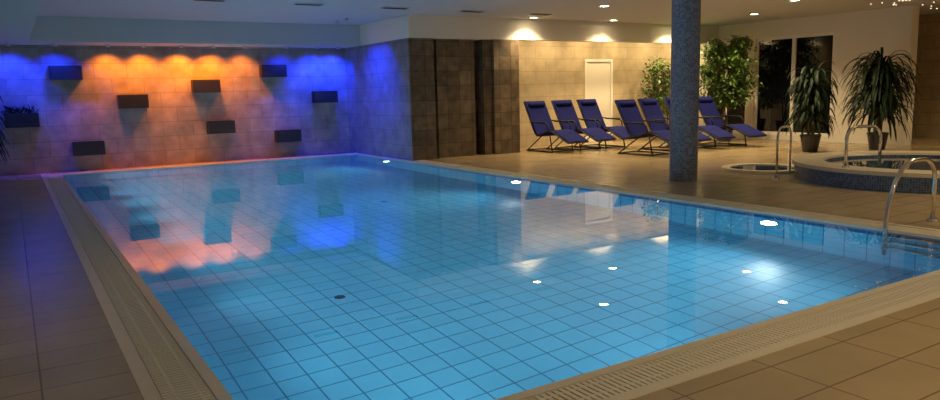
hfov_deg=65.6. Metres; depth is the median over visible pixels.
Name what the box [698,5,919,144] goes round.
wall
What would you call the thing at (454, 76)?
wall
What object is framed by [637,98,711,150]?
sun lounger
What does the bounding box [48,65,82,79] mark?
wall shelf
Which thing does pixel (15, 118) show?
planter box
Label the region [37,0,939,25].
ceiling
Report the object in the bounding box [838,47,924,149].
potted palm
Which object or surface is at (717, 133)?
sun lounger
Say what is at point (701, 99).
cushion
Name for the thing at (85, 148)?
wall shelf
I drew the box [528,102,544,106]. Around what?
cushion
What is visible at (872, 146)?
pot
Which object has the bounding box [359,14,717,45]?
ceiling bulkhead
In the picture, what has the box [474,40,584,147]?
wall
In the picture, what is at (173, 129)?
wall
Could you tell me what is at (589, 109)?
sun lounger
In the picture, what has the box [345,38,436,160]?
wall
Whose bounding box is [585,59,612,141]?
door
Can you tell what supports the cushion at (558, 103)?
on the sun lounger at (564, 110)
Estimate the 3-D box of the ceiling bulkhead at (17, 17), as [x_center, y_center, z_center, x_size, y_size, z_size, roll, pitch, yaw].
[-4.700,-2.008,5.334,2.820,0.450,18.400,-7,10,-32]
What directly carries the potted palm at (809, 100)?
on the floor
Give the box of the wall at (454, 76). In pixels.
[433,39,475,157]
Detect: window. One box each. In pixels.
[704,43,747,132]
[754,32,834,136]
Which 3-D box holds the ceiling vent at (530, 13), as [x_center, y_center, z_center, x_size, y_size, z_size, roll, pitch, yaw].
[1.436,-3.801,14.927,0.500,0.020,0.180,-7,10,-32]
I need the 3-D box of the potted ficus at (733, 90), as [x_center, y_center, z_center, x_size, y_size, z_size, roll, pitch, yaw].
[6.235,-2.729,17.838,1.699,2.565,1.781,-1,8,1]
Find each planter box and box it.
[2,104,39,127]
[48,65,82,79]
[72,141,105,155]
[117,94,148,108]
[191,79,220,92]
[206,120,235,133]
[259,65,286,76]
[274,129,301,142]
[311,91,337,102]
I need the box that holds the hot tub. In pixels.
[721,125,939,194]
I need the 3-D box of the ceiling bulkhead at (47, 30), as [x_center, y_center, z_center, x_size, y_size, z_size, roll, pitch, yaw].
[-5.438,-3.433,15.100,6.430,0.450,0.900,-7,10,-32]
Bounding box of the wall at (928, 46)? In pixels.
[912,13,939,137]
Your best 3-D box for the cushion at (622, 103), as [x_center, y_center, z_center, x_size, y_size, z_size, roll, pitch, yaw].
[3.302,-2.016,15.253,0.454,0.109,0.109,-7,10,-34]
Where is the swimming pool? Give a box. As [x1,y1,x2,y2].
[41,153,939,399]
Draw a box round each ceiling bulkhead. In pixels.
[0,0,41,44]
[28,16,359,47]
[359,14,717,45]
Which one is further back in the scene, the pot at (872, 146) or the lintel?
the lintel
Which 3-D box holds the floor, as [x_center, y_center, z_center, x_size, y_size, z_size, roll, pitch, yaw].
[3.065,-0.164,10.495,21.000,0.200,18.400,-7,10,-32]
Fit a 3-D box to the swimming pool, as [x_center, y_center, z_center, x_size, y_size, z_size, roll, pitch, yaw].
[-1.644,0.623,9.909,6.680,1.354,13.830,-7,10,-32]
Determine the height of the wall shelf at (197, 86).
0.270 m
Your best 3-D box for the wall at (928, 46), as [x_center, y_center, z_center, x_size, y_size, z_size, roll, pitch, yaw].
[12.582,-2.674,14.882,0.200,3.000,16.200,-7,10,-32]
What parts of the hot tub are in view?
handrail, handrail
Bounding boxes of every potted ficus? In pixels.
[637,56,702,127]
[699,34,763,140]
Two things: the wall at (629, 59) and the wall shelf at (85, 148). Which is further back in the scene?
the wall at (629, 59)
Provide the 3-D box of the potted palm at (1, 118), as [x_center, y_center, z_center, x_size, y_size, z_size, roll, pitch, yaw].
[-8.715,-1.165,12.688,1.168,1.735,1.135,7,12,43]
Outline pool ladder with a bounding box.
[882,157,937,233]
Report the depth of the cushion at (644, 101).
16.18 m
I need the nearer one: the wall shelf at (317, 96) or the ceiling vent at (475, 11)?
the ceiling vent at (475, 11)
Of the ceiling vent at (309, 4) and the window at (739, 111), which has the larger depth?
the window at (739, 111)
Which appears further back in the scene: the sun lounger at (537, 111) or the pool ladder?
the sun lounger at (537, 111)
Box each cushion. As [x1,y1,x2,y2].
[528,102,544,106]
[556,101,571,105]
[581,100,595,104]
[620,101,635,106]
[642,99,657,104]
[699,97,712,102]
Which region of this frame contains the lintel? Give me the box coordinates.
[585,42,612,58]
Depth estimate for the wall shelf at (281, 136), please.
16.50 m
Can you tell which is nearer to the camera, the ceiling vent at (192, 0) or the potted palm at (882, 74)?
the ceiling vent at (192, 0)
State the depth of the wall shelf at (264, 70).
16.16 m
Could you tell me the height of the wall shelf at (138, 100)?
0.270 m
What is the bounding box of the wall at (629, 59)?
[613,42,670,140]
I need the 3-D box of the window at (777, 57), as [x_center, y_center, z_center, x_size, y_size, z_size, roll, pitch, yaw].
[7.792,-2.760,17.589,0.100,2.380,2.100,-7,10,-32]
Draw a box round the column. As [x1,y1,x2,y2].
[669,0,700,181]
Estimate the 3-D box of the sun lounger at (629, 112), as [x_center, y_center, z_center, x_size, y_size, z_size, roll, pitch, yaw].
[3.699,-1.478,14.777,0.690,1.112,1.574,-7,10,-34]
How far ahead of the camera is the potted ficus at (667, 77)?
18.52 m
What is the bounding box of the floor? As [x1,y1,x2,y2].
[0,136,939,399]
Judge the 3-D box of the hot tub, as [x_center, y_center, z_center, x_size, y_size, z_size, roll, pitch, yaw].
[6.029,-0.754,10.556,3.380,0.800,4.460,-7,10,-32]
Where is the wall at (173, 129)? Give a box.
[0,45,349,175]
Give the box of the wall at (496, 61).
[474,39,519,154]
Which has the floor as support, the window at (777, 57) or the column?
the column
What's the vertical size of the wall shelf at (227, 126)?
0.270 m
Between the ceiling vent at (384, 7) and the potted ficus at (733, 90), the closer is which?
the ceiling vent at (384, 7)
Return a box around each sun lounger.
[523,101,588,152]
[551,100,616,150]
[576,99,639,147]
[614,99,669,155]
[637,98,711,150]
[663,98,735,148]
[698,96,766,146]
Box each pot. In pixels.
[800,134,821,151]
[866,132,888,149]
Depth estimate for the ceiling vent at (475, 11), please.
13.99 m
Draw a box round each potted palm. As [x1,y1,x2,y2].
[0,96,10,163]
[782,60,842,151]
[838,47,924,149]
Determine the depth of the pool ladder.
6.73 m
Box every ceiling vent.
[192,0,226,1]
[292,3,323,5]
[381,6,408,9]
[459,10,484,12]
[528,13,551,15]
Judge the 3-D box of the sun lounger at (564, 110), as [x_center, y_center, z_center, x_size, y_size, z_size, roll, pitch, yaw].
[2.559,-1.707,16.526,0.690,1.112,1.574,-7,10,-32]
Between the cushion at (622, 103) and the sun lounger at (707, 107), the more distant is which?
the sun lounger at (707, 107)
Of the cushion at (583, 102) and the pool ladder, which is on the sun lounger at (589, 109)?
the cushion at (583, 102)
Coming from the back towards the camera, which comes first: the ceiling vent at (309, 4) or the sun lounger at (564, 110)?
the sun lounger at (564, 110)
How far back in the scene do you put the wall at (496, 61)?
15.80 m

